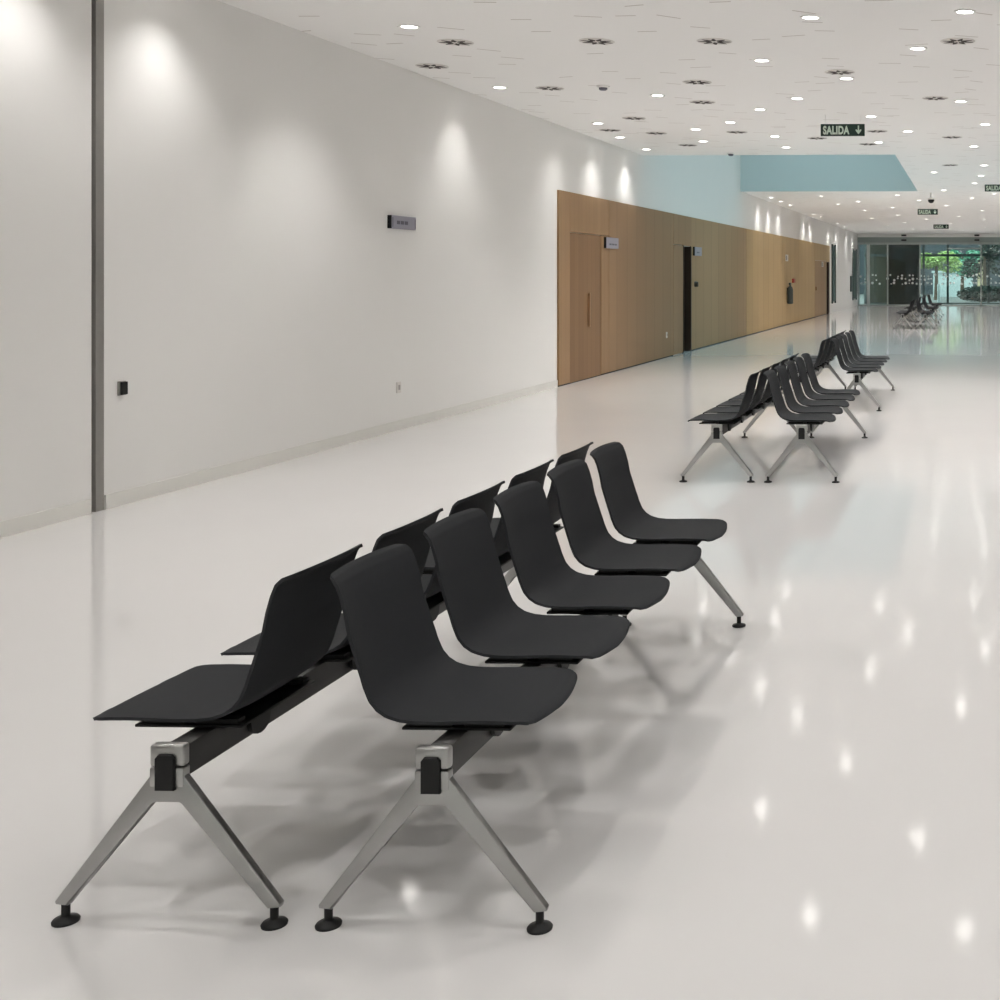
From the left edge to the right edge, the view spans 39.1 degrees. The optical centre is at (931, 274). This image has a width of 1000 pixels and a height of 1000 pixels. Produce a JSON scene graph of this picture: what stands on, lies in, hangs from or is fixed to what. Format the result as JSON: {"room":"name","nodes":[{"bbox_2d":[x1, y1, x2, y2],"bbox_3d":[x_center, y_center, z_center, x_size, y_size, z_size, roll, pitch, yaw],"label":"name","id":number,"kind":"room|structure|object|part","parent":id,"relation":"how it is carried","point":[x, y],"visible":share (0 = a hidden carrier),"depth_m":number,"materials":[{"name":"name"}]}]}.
{"room":"hospital interior","nodes":[
{"label":"hospital interior","id":0,"kind":"room"},
{"bbox_2d":[0,0,857,521],"bbox_3d":[-4.976,-2.050,29.062,0.250,7.200,72.200,0,0,2],"label":"wall","id":1,"kind":"structure","parent":0,"point":[260,297],"depth_m":10.28,"materials":[{"name":"white paint"}]},
{"bbox_2d":[91,0,103,511],"bbox_3d":[-5.493,-0.269,8.414,0.054,3.638,0.080,0,0,2],"label":"trim","id":2,"kind":"structure","parent":1,"relation":"attached to","point":[97,6],"depth_m":8.39,"materials":[{"name":"grey metal"}]},
{"bbox_2d":[117,381,127,395],"bbox_3d":[-5.448,0.762,8.622,0.032,0.095,0.070,0,0,2],"label":"intercom","id":3,"kind":"object","parent":1,"relation":"attached to","point":[122,386],"visible":1,"depth_m":8.60,"materials":[{"name":"black plastic"}]},
{"bbox_2d":[0,380,557,537],"bbox_3d":[-5.552,1.502,5.449,0.014,0.095,24.560,0,0,2],"label":"baseboard","id":4,"kind":"structure","parent":1,"relation":"attached to","point":[9,527],"depth_m":9.91,"materials":[{"name":"paint"}]},
{"bbox_2d":[396,382,400,392],"bbox_3d":[-5.331,1.125,12.808,0.014,0.110,0.085,0,0,2],"label":"wall socket","id":5,"kind":"object","parent":1,"relation":"attached to","point":[398,384],"visible":1,"depth_m":12.79,"materials":[{"name":"white plastic"}]},
{"bbox_2d":[387,215,415,229],"bbox_3d":[-5.318,-0.525,12.859,0.037,0.130,0.572,0,0,2],"label":"room sign","id":6,"kind":"object","parent":1,"relation":"attached to","point":[393,221],"visible":1,"depth_m":12.81,"materials":[{"name":"black plastic"}]},
{"bbox_2d":[557,190,608,384],"bbox_3d":[-5.138,0.175,18.953,0.029,2.710,2.440,0,0,2],"label":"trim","id":7,"kind":"structure","parent":1,"relation":"attached to","point":[577,213],"depth_m":18.19,"materials":[{"name":"brown wood"}]},
{"bbox_2d":[570,233,600,382],"bbox_3d":[-5.121,0.467,18.992,0.061,2.143,1.520,0,0,2],"label":"door","id":8,"kind":"structure","parent":1,"relation":"in","point":[585,249],"depth_m":18.92,"materials":[{"name":"brown wood"}]},
{"bbox_3d":[-5.106,0.520,19.097,0.038,0.500,0.030,0,0,2],"label":"handle","id":9,"kind":"part","parent":8,"relation":"part of","materials":[{"name":"metal"}]},
{"bbox_2d":[609,200,690,371],"bbox_3d":[-5.012,0.175,23.176,0.029,2.710,5.970,0,0,2],"label":"wall panel","id":10,"kind":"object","parent":1,"relation":"attached to","point":[641,269],"depth_m":22.18,"materials":[{"name":"brown wood"}]},
{"bbox_2d":[604,237,618,248],"bbox_3d":[-5.066,-0.505,20.255,0.037,0.170,0.712,0,0,2],"label":"room sign","id":11,"kind":"object","parent":10,"relation":"attached to","point":[613,243],"visible":1,"depth_m":20.20,"materials":[{"name":"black plastic"}]},
{"bbox_2d":[673,245,682,354],"bbox_3d":[-4.959,0.476,25.008,0.025,2.123,0.815,0,0,2],"label":"door","id":12,"kind":"structure","parent":1,"relation":"in","point":[677,249],"depth_m":24.93,"materials":[{"name":"brown wood"}]},
{"bbox_2d":[683,246,691,352],"bbox_3d":[-5.042,0.485,25.794,0.254,2.130,0.738,0,0,2],"label":"door","id":13,"kind":"structure","parent":1,"relation":"in","point":[687,251],"depth_m":26.10,"materials":[{"name":"black wood"}]},
{"bbox_2d":[558,314,824,386],"bbox_3d":[-4.683,1.540,34.291,0.022,0.020,33.130,0,0,2],"label":"trim","id":14,"kind":"structure","parent":1,"relation":"attached to","point":[824,314],"depth_m":23.42,"materials":[{"name":"grey"}]},
{"bbox_2d":[693,247,701,255],"bbox_3d":[-4.874,-0.490,26.652,0.037,0.180,0.712,0,0,2],"label":"room sign","id":15,"kind":"object","parent":1,"relation":"attached to","point":[697,251],"visible":1,"depth_m":26.58,"materials":[{"name":"black plastic"}]},
{"bbox_2d":[690,217,745,349],"bbox_3d":[-4.826,0.175,29.358,0.029,2.710,6.400,0,0,2],"label":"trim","id":16,"kind":"structure","parent":1,"relation":"attached to","point":[719,299],"depth_m":28.97,"materials":[{"name":"brown wood"}]},
{"bbox_2d":[746,229,829,334],"bbox_3d":[-4.439,0.175,42.262,0.029,2.710,19.380,0,0,2],"label":"wall panel","id":17,"kind":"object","parent":1,"relation":"attached to","point":[769,276],"depth_m":38.05,"materials":[{"name":"brown wood"}]},
{"bbox_2d":[787,283,792,303],"bbox_3d":[-4.398,0.570,39.800,0.190,0.660,0.220,0,0,2],"label":"fire extinguisher","id":18,"kind":"object","parent":1,"relation":"attached to","point":[790,288],"visible":1,"depth_m":39.73,"materials":[{"name":"black metal"}]},
{"bbox_2d":[815,260,826,316],"bbox_3d":[-4.209,0.499,48.928,0.089,2.078,3.840,0,0,2],"label":"door","id":19,"kind":"structure","parent":1,"relation":"in","point":[820,272],"depth_m":48.77,"materials":[{"name":"brown wood"}]},
{"bbox_2d":[827,262,828,312],"bbox_3d":[-4.275,0.515,51.336,0.254,2.070,0.930,0,0,2],"label":"door","id":20,"kind":"structure","parent":1,"relation":"in","point":[827,262],"depth_m":51.55,"materials":[{"name":"brown wood"}]},
{"bbox_2d":[831,244,835,303],"bbox_3d":[-4.087,-0.050,53.497,0.060,2.460,1.260,0,0,2],"label":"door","id":21,"kind":"structure","parent":1,"relation":"in","point":[833,248],"depth_m":53.29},
{"bbox_3d":[-4.082,-0.050,53.496,0.009,2.300,1.100,0,0,2],"label":"glass pane","id":22,"kind":"part","parent":21,"relation":"part of","materials":[{"name":"glass"}]},
{"bbox_2d":[850,276,852,291],"bbox_3d":[-3.848,0.425,61.543,0.055,0.750,1.000,0,0,2],"label":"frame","id":23,"kind":"object","parent":1,"relation":"attached to","point":[851,277],"visible":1,"depth_m":61.22,"materials":[{"name":"grey metal"}]},
{"bbox_2d":[852,249,856,299],"bbox_3d":[-3.796,-0.025,63.192,0.060,2.510,1.860,0,0,2],"label":"window","id":24,"kind":"structure","parent":1,"relation":"in","point":[854,253],"depth_m":62.98,"materials":[{"name":"grey metal"}]},
{"bbox_3d":[-3.791,-0.025,63.192,0.009,2.350,1.700,0,0,2],"label":"glass pane","id":25,"kind":"part","parent":24,"relation":"part of","materials":[{"name":"grey glass"}]},
{"bbox_2d":[858,242,999,305],"bbox_3d":[2.591,-0.050,65.007,12.720,3.200,0.170,0,0,2],"label":"window","id":26,"kind":"structure","parent":1,"relation":"in","point":[948,243],"depth_m":65.06,"materials":[{"name":"glass"}]},
{"bbox_2d":[858,234,999,236],"bbox_3d":[2.595,-2.004,65.126,12.720,0.168,0.350,0,0,2],"label":"trim","id":27,"kind":"structure","parent":1,"relation":"attached to","point":[859,235],"depth_m":65.04,"materials":[{"name":"grey metal"}]},
{"bbox_2d":[0,305,999,999],"bbox_3d":[1.475,1.650,29.469,13.220,0.200,73.400,0,0,2],"label":"floor","id":28,"kind":"structure","parent":0,"point":[800,801],"depth_m":4.22,"materials":[{"name":"white tile"}]},
{"bbox_2d":[51,442,592,930],"bbox_3d":[-1.792,1.147,4.406,0.590,0.807,2.752,0,0,2],"label":"bench","id":29,"kind":"object","parent":28,"relation":"on","point":[302,647],"visible":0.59,"depth_m":3.29,"materials":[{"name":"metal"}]},
{"bbox_3d":[-1.821,1.349,3.060,0.548,0.315,0.024,0,0,2],"label":"leg frame","id":30,"kind":"part","parent":29,"relation":"part of","materials":[{"name":"metal"}]},
{"bbox_3d":[-1.743,1.349,5.675,0.548,0.315,0.024,0,0,2],"label":"leg frame","id":31,"kind":"part","parent":29,"relation":"part of","materials":[{"name":"metal"}]},
{"bbox_2d":[315,442,745,934],"bbox_3d":[-1.168,1.147,4.387,0.620,0.807,2.752,0,0,2],"label":"bench","id":32,"kind":"object","parent":28,"relation":"on","point":[405,672],"visible":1,"depth_m":3.74,"materials":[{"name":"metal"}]},
{"bbox_3d":[-1.182,1.349,3.041,0.548,0.315,0.024,0,0,2],"label":"leg frame","id":33,"kind":"part","parent":32,"relation":"part of","materials":[{"name":"metal"}]},
{"bbox_3d":[-1.104,1.349,5.656,0.548,0.315,0.024,0,0,2],"label":"leg frame","id":34,"kind":"part","parent":32,"relation":"part of","materials":[{"name":"metal"}]},
{"bbox_2d":[679,353,798,482],"bbox_3d":[-1.567,1.147,10.930,0.568,0.807,2.752,0,0,2],"label":"bench","id":35,"kind":"object","parent":28,"relation":"on","point":[729,414],"visible":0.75,"depth_m":10.02,"materials":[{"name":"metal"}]},
{"bbox_3d":[-1.607,1.349,9.585,0.548,0.315,0.024,0,0,2],"label":"leg frame","id":36,"kind":"part","parent":35,"relation":"part of","materials":[{"name":"metal"}]},
{"bbox_3d":[-1.529,1.349,12.199,0.548,0.315,0.024,0,0,2],"label":"leg frame","id":37,"kind":"part","parent":35,"relation":"part of","materials":[{"name":"metal"}]},
{"bbox_2d":[783,330,846,400],"bbox_3d":[-1.453,1.147,15.959,0.568,0.807,2.752,0,0,2],"label":"bench","id":38,"kind":"object","parent":28,"relation":"on","point":[826,354],"visible":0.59,"depth_m":15.84,"materials":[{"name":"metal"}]},
{"bbox_3d":[-1.415,1.349,17.228,0.548,0.315,0.024,0,0,2],"label":"leg frame","id":39,"kind":"part","parent":38,"relation":"part of","materials":[{"name":"metal"}]},
{"bbox_2d":[763,353,867,482],"bbox_3d":[-0.950,1.147,10.911,0.610,0.807,2.752,0,0,2],"label":"bench","id":40,"kind":"object","parent":28,"relation":"on","point":[819,410],"visible":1,"depth_m":10.51,"materials":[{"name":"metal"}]},
{"bbox_3d":[-0.970,1.349,9.565,0.548,0.315,0.024,0,0,2],"label":"leg frame","id":41,"kind":"part","parent":40,"relation":"part of","materials":[{"name":"metal"}]},
{"bbox_3d":[-0.891,1.349,12.180,0.548,0.315,0.024,0,0,2],"label":"leg frame","id":42,"kind":"part","parent":40,"relation":"part of","materials":[{"name":"metal"}]},
{"bbox_2d":[831,330,893,410],"bbox_3d":[-0.833,1.147,15.940,0.610,0.807,2.752,0,0,2],"label":"bench","id":43,"kind":"object","parent":28,"relation":"on","point":[864,364],"visible":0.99,"depth_m":15.60,"materials":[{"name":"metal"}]},
{"bbox_3d":[-0.853,1.349,14.594,0.548,0.315,0.024,0,0,2],"label":"leg frame","id":44,"kind":"part","parent":43,"relation":"part of","materials":[{"name":"metal"}]},
{"bbox_3d":[-0.774,1.349,17.209,0.548,0.315,0.024,0,0,2],"label":"leg frame","id":45,"kind":"part","parent":43,"relation":"part of","materials":[{"name":"metal"}]},
{"bbox_2d":[893,299,915,328],"bbox_3d":[-0.789,1.147,38.099,0.568,0.807,2.752,0,0,2],"label":"bench","id":46,"kind":"object","parent":28,"relation":"on","point":[904,314],"visible":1,"depth_m":37.40,"materials":[{"name":"metal"}]},
{"bbox_3d":[-0.829,1.349,36.753,0.548,0.315,0.024,0,0,2],"label":"leg frame","id":47,"kind":"part","parent":46,"relation":"part of","materials":[{"name":"metal"}]},
{"bbox_2d":[903,297,921,321],"bbox_3d":[-0.633,1.147,43.296,0.568,0.807,2.752,0,0,2],"label":"bench","id":48,"kind":"object","parent":28,"relation":"on","point":[919,298],"visible":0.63,"depth_m":42.84,"materials":[{"name":"metal"}]},
{"bbox_2d":[910,294,926,315],"bbox_3d":[-0.477,1.147,48.494,0.568,0.807,2.752,0,0,2],"label":"bench","id":49,"kind":"object","parent":28,"relation":"on","point":[926,294],"visible":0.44,"depth_m":48.51,"materials":[{"name":"metal"}]},
{"bbox_2d":[915,299,936,328],"bbox_3d":[-0.169,1.147,38.080,0.610,0.807,2.752,0,0,2],"label":"bench","id":50,"kind":"object","parent":28,"relation":"on","point":[926,313],"visible":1,"depth_m":37.69,"materials":[{"name":"metal"}]},
{"bbox_3d":[-0.188,1.349,36.734,0.548,0.315,0.024,0,0,2],"label":"leg frame","id":51,"kind":"part","parent":50,"relation":"part of","materials":[{"name":"metal"}]},
{"bbox_2d":[921,296,940,321],"bbox_3d":[-0.013,1.147,43.278,0.610,0.807,2.752,0,0,2],"label":"bench","id":52,"kind":"object","parent":28,"relation":"on","point":[931,308],"visible":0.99,"depth_m":43.44,"materials":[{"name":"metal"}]},
{"bbox_2d":[927,294,943,315],"bbox_3d":[0.143,1.147,48.475,0.610,0.807,2.752,0,0,2],"label":"bench","id":53,"kind":"object","parent":28,"relation":"on","point":[928,295],"visible":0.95,"depth_m":48.15,"materials":[{"name":"metal"}]},
{"bbox_2d":[218,0,999,233],"bbox_3d":[1.558,-2.148,28.916,13.020,0.120,72.300,0,0,2],"label":"ceiling","id":54,"kind":"structure","parent":0,"point":[521,46],"depth_m":13.07,"materials":[{"name":"white paint"}]},
{"bbox_2d":[398,24,420,28],"bbox_3d":[-4.380,-2.082,10.736,0.176,0.010,0.176,0,0,2],"label":"recessed light","id":55,"kind":"object","parent":54,"relation":"in","point":[405,26],"visible":1,"depth_m":10.73,"materials":[{"name":"white glass"}]},
{"bbox_2d":[415,63,448,68],"bbox_3d":[-4.989,-2.084,12.785,0.316,0.008,0.316,0,0,-19],"label":"ceiling vent","id":56,"kind":"object","parent":54,"relation":"in","point":[423,65],"visible":1,"depth_m":12.77,"materials":[{"name":"white metal"}]},
{"bbox_2d":[437,39,473,45],"bbox_3d":[-4.268,-2.084,11.473,0.316,0.008,0.316,0,0,2],"label":"ceiling vent","id":57,"kind":"object","parent":54,"relation":"in","point":[457,42],"visible":1,"depth_m":11.45,"materials":[{"name":"white metal"}]},
{"bbox_2d":[491,86,507,88],"bbox_3d":[-4.796,-2.082,14.210,0.176,0.010,0.176,0,0,2],"label":"recessed light","id":58,"kind":"object","parent":54,"relation":"in","point":[495,87],"visible":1,"depth_m":14.22,"materials":[{"name":"white"}]},
{"bbox_2d":[535,86,563,90],"bbox_3d":[-4.263,-2.084,14.294,0.316,0.008,0.316,0,0,-41],"label":"ceiling vent","id":59,"kind":"object","parent":54,"relation":"in","point":[551,88],"visible":1,"depth_m":14.27,"materials":[{"name":"white metal"}]},
{"bbox_2d":[578,38,614,44],"bbox_3d":[-2.989,-2.084,11.425,0.316,0.008,0.316,0,0,28],"label":"ceiling vent","id":60,"kind":"object","parent":54,"relation":"in","point":[596,41],"visible":1,"depth_m":11.40,"materials":[{"name":"white metal"}]},
{"bbox_2d":[597,85,609,90],"bbox_3d":[-3.628,-2.063,14.135,0.140,0.050,0.140,0,0,2],"label":"smoke detector","id":61,"kind":"object","parent":54,"relation":"attached to","point":[601,87],"visible":1,"depth_m":14.10,"materials":[{"name":"white plastic"}]},
{"bbox_2d":[599,129,620,131],"bbox_3d":[-4.629,-2.084,18.427,0.316,0.008,0.316,0,0,12],"label":"ceiling vent","id":62,"kind":"object","parent":54,"relation":"in","point":[610,130],"visible":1,"depth_m":18.42,"materials":[{"name":"white metal"}]},
{"bbox_2d":[622,117,645,119],"bbox_3d":[-3.961,-2.084,17.026,0.316,0.008,0.316,0,0,33],"label":"ceiling vent","id":63,"kind":"object","parent":54,"relation":"in","point":[628,118],"visible":1,"depth_m":17.01,"materials":[{"name":"white metal"}]},
{"bbox_2d":[646,132,666,134],"bbox_3d":[-4.047,-2.084,18.820,0.316,0.008,0.316,0,0,-9],"label":"ceiling vent","id":64,"kind":"object","parent":54,"relation":"in","point":[655,133],"visible":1,"depth_m":18.81,"materials":[{"name":"white metal"}]},
{"bbox_2d":[650,94,664,96],"bbox_3d":[-3.176,-2.082,14.842,0.176,0.010,0.176,0,0,2],"label":"recessed light","id":65,"kind":"object","parent":54,"relation":"in","point":[654,95],"visible":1,"depth_m":14.85,"materials":[{"name":"white"}]},
{"bbox_2d":[678,144,697,145],"bbox_3d":[-3.915,-2.084,20.557,0.316,0.008,0.316,0,0,-30],"label":"ceiling vent","id":66,"kind":"object","parent":54,"relation":"in","point":[678,144],"visible":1,"depth_m":20.56,"materials":[{"name":"white metal"}]},
{"bbox_2d":[682,80,711,84],"bbox_3d":[-2.536,-2.084,13.842,0.316,0.008,0.316,0,0,-14],"label":"ceiling vent","id":67,"kind":"object","parent":54,"relation":"in","point":[698,82],"visible":1,"depth_m":13.83,"materials":[{"name":"white metal"}]},
{"bbox_2d":[689,100,714,103],"bbox_3d":[-2.768,-2.084,15.450,0.316,0.008,0.316,0,0,-35],"label":"ceiling vent","id":68,"kind":"object","parent":54,"relation":"in","point":[694,101],"visible":1,"depth_m":15.43,"materials":[{"name":"white metal"}]},
{"bbox_2d":[696,38,731,44],"bbox_3d":[-1.938,-2.084,11.423,0.316,0.008,0.316,0,0,7],"label":"ceiling vent","id":69,"kind":"object","parent":54,"relation":"in","point":[713,41],"visible":1,"depth_m":11.40,"materials":[{"name":"white metal"}]},
{"bbox_2d":[727,131,747,133],"bbox_3d":[-2.841,-2.084,18.684,0.316,0.008,0.316,0,0,39],"label":"ceiling vent","id":70,"kind":"object","parent":54,"relation":"in","point":[735,132],"visible":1,"depth_m":18.68,"materials":[{"name":"white metal"}]},
{"bbox_2d":[753,108,766,110],"bbox_3d":[-2.158,-2.082,16.102,0.176,0.010,0.176,0,0,2],"label":"recessed light","id":71,"kind":"object","parent":54,"relation":"in","point":[757,109],"visible":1,"depth_m":16.12,"materials":[{"name":"white"}]},
{"bbox_2d":[753,58,770,61],"bbox_3d":[-1.648,-2.082,12.425,0.176,0.010,0.176,0,0,2],"label":"recessed light","id":72,"kind":"object","parent":54,"relation":"in","point":[759,59],"visible":1,"depth_m":12.44,"materials":[{"name":"white"}]},
{"bbox_2d":[790,97,803,99],"bbox_3d":[-1.588,-2.082,15.094,0.176,0.010,0.176,0,0,2],"label":"recessed light","id":73,"kind":"object","parent":54,"relation":"in","point":[793,98],"visible":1,"depth_m":15.11,"materials":[{"name":"white glass"}]},
{"bbox_2d":[800,15,820,19],"bbox_3d":[-0.980,-2.082,10.354,0.176,0.010,0.176,0,0,2],"label":"recessed light","id":74,"kind":"object","parent":54,"relation":"in","point":[804,17],"visible":1,"depth_m":10.36,"materials":[{"name":"white glass"}]},
{"bbox_2d":[807,137,826,139],"bbox_3d":[-1.746,-2.084,19.511,0.316,0.008,0.316,0,0,1],"label":"ceiling vent","id":75,"kind":"object","parent":54,"relation":"in","point":[816,138],"visible":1,"depth_m":19.50,"materials":[{"name":"white metal"}]},
{"bbox_2d":[824,70,854,74],"bbox_3d":[-0.946,-2.084,13.164,0.316,0.008,0.316,0,0,17],"label":"ceiling vent","id":76,"kind":"object","parent":54,"relation":"in","point":[834,72],"visible":1,"depth_m":13.14,"materials":[{"name":"white metal"}]},
{"bbox_2d":[821,115,864,135],"bbox_3d":[-1.160,-1.950,16.706,0.575,0.275,0.033,0,0,2],"label":"exit sign","id":77,"kind":"object","parent":54,"relation":"hanging from","point":[826,129],"visible":1,"depth_m":16.69,"materials":[{"name":"green plastic"}]},
{"bbox_3d":[-1.160,-1.891,16.707,0.575,0.157,0.030,0,0,2],"label":"panel","id":78,"kind":"part","parent":77,"relation":"part of","materials":[{"name":"plastic"}]},
{"bbox_2d":[838,77,854,79],"bbox_3d":[-0.904,-2.082,13.563,0.176,0.010,0.176,0,0,2],"label":"recessed light","id":79,"kind":"object","parent":54,"relation":"in","point":[840,78],"visible":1,"depth_m":13.58,"materials":[{"name":"white glass"}]},
{"bbox_2d":[859,143,877,144],"bbox_3d":[-1.009,-2.084,20.399,0.316,0.008,0.316,0,0,-20],"label":"ceiling vent","id":80,"kind":"object","parent":54,"relation":"in","point":[860,143],"visible":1,"depth_m":20.40,"materials":[{"name":"white metal"}]},
{"bbox_2d":[866,130,887,132],"bbox_3d":[-0.794,-2.084,18.562,0.316,0.008,0.316,0,0,23],"label":"ceiling vent","id":81,"kind":"object","parent":54,"relation":"in","point":[873,131],"visible":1,"depth_m":18.55,"materials":[{"name":"white metal"}]},
{"bbox_2d":[908,46,926,50],"bbox_3d":[-0.127,-2.082,11.769,0.176,0.010,0.176,0,0,2],"label":"recessed light","id":82,"kind":"object","parent":54,"relation":"in","point":[916,48],"visible":1,"depth_m":11.78,"materials":[{"name":"white glass"}]},
{"bbox_2d":[918,209,937,214],"bbox_3d":[-0.110,-1.901,36.433,0.575,0.373,0.033,0,0,2],"label":"exit sign","id":83,"kind":"object","parent":54,"relation":"hanging from","point":[920,211],"visible":1,"depth_m":36.42,"materials":[{"name":"green plastic"}]},
{"bbox_2d":[928,193,934,202],"bbox_3d":[-0.013,-1.958,32.585,0.180,0.260,0.180,0,0,2],"label":"dome camera","id":84,"kind":"object","parent":54,"relation":"attached to","point":[930,200],"visible":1,"depth_m":32.53,"materials":[{"name":"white plastic"}]},
{"bbox_2d":[922,96,947,99],"bbox_3d":[0.043,-2.084,15.095,0.316,0.008,0.316,0,0,-25],"label":"ceiling vent","id":85,"kind":"object","parent":54,"relation":"in","point":[927,97],"visible":1,"depth_m":15.08,"materials":[{"name":"white metal"}]},
{"bbox_2d":[934,224,948,228],"bbox_3d":[0.360,-1.919,48.425,0.575,0.338,0.033,0,0,2],"label":"exit sign","id":86,"kind":"object","parent":54,"relation":"hanging from","point":[944,226],"visible":1,"depth_m":48.41,"materials":[{"name":"green plastic"}]},
{"bbox_2d":[942,136,961,138],"bbox_3d":[0.311,-2.084,19.369,0.316,0.008,0.316,0,0,44],"label":"ceiling vent","id":87,"kind":"object","parent":54,"relation":"in","point":[950,137],"visible":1,"depth_m":19.36,"materials":[{"name":"white metal"}]},
{"bbox_2d":[940,38,974,44],"bbox_3d":[0.233,-2.084,11.418,0.316,0.008,0.316,0,0,-4],"label":"ceiling vent","id":88,"kind":"object","parent":54,"relation":"in","point":[955,41],"visible":1,"depth_m":11.40,"materials":[{"name":"white metal"}]},
{"bbox_2d":[954,100,967,102],"bbox_3d":[0.351,-2.082,15.356,0.176,0.010,0.176,0,0,2],"label":"recessed light","id":89,"kind":"object","parent":54,"relation":"in","point":[956,101],"visible":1,"depth_m":15.37,"materials":[{"name":"white glass"}]},
{"bbox_2d":[954,9,975,14],"bbox_3d":[0.264,-2.082,10.127,0.176,0.010,0.176,0,0,2],"label":"recessed light","id":90,"kind":"object","parent":54,"relation":"in","point":[959,11],"visible":1,"depth_m":10.12,"materials":[{"name":"white"}]},
{"bbox_2d":[985,182,999,191],"bbox_3d":[1.476,-1.976,28.582,0.575,0.223,0.033,0,0,2],"label":"exit sign","id":91,"kind":"object","parent":54,"relation":"hanging from","point":[988,188],"visible":1,"depth_m":28.57,"materials":[{"name":"green plastic"}]},
{"bbox_2d":[740,155,916,191],"bbox_3d":[-2.675,-3.869,27.052,4.670,3.562,9.880,0,0,2],"label":"wall","id":92,"kind":"structure","parent":0,"point":[758,173],"depth_m":31.85,"materials":[{"name":"paint"}]},
{"bbox_2d":[866,245,888,302],"bbox_3d":[-2.858,-0.100,69.302,1.570,3.300,0.130,0,0,2],"label":"glass door","id":93,"kind":"structure","parent":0,"point":[878,265],"depth_m":69.23,"materials":[{"name":"glass"}]},
{"bbox_2d":[864,245,999,303],"bbox_3d":[2.712,-0.100,69.020,12.720,3.300,0.140,0,0,2],"label":"window","id":94,"kind":"structure","parent":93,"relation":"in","point":[988,254],"depth_m":69.00,"materials":[{"name":"grey metal"}]},
{"bbox_2d":[889,245,918,303],"bbox_3d":[-1.410,-0.085,65.547,1.550,3.230,0.150,0,0,2],"label":"wall","id":95,"kind":"structure","parent":0,"point":[903,259],"depth_m":65.47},
{"bbox_3d":[7.965,-0.269,28.724,0.200,3.638,72.300,0,0,2],"label":"wall","id":96,"kind":"structure","parent":0,"visible":0},
{"bbox_2d":[858,237,999,242],"bbox_3d":[2.595,-1.785,65.126,12.720,0.270,0.350,0,0,2],"label":"trim","id":97,"kind":"structure","parent":96,"relation":"attached to","point":[860,239],"depth_m":65.04,"materials":[{"name":"grey metal"}]},
{"label":"outside","id":98,"kind":"structure","parent":0,"visible":0},
{"bbox_2d":[860,294,999,304],"bbox_3d":[3.092,1.655,103.054,80.000,0.190,73.800,0,0,2],"label":"floor","id":99,"kind":"structure","parent":98,"point":[942,299],"depth_m":78.30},
{"bbox_2d":[860,245,999,293],"bbox_3d":[3.029,-2.450,100.955,60.000,8.000,14.000,0,0,2],"label":"neighbouring building","id":100,"kind":"structure","parent":99,"relation":"on","point":[933,249],"depth_m":104.04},
{"bbox_2d":[937,284,939,302],"bbox_3d":[0.410,1.030,72.020,0.180,1.060,0.180,0,0,2],"label":"bollard","id":101,"kind":"object","parent":99,"relation":"on","point":[938,285],"visible":1,"depth_m":71.94,"materials":[{"name":"white"}]},
{"bbox_2d":[921,251,962,299],"bbox_3d":[0.218,0.028,80.094,3.658,3.084,2.891,0,0,2],"label":"tree","id":102,"kind":"object","parent":99,"relation":"on","point":[930,261],"visible":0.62,"depth_m":79.84,"materials":[{"name":"green plant"}]},
{"bbox_2d":[932,271,972,296],"bbox_3d":[1.530,0.625,90.995,3.000,1.850,2.200,0,0,2],"label":"wall","id":103,"kind":"structure","parent":99,"relation":"on","point":[953,288],"depth_m":89.99,"materials":[{"name":"white paint"}]},
{"bbox_2d":[949,249,982,298],"bbox_3d":[2.154,-0.067,83.999,2.479,3.274,2.056,0,0,2],"label":"tree","id":104,"kind":"object","parent":99,"relation":"on","point":[962,258],"visible":0.36,"depth_m":83.82,"materials":[{"name":"green plant"}]},
{"bbox_2d":[956,285,999,301],"bbox_3d":[3.146,1.096,74.439,3.444,1.066,1.526,0,0,2],"label":"hedge","id":105,"kind":"object","parent":99,"relation":"on","point":[974,292],"visible":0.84,"depth_m":74.19,"materials":[{"name":"green plant"}]},
{"bbox_2d":[960,245,999,299],"bbox_3d":[3.305,-0.400,78.935,3.072,3.940,1.964,0,0,2],"label":"tree","id":106,"kind":"object","parent":99,"relation":"on","point":[994,249],"visible":0.75,"depth_m":78.84,"materials":[{"name":"green plant"}]}
]}

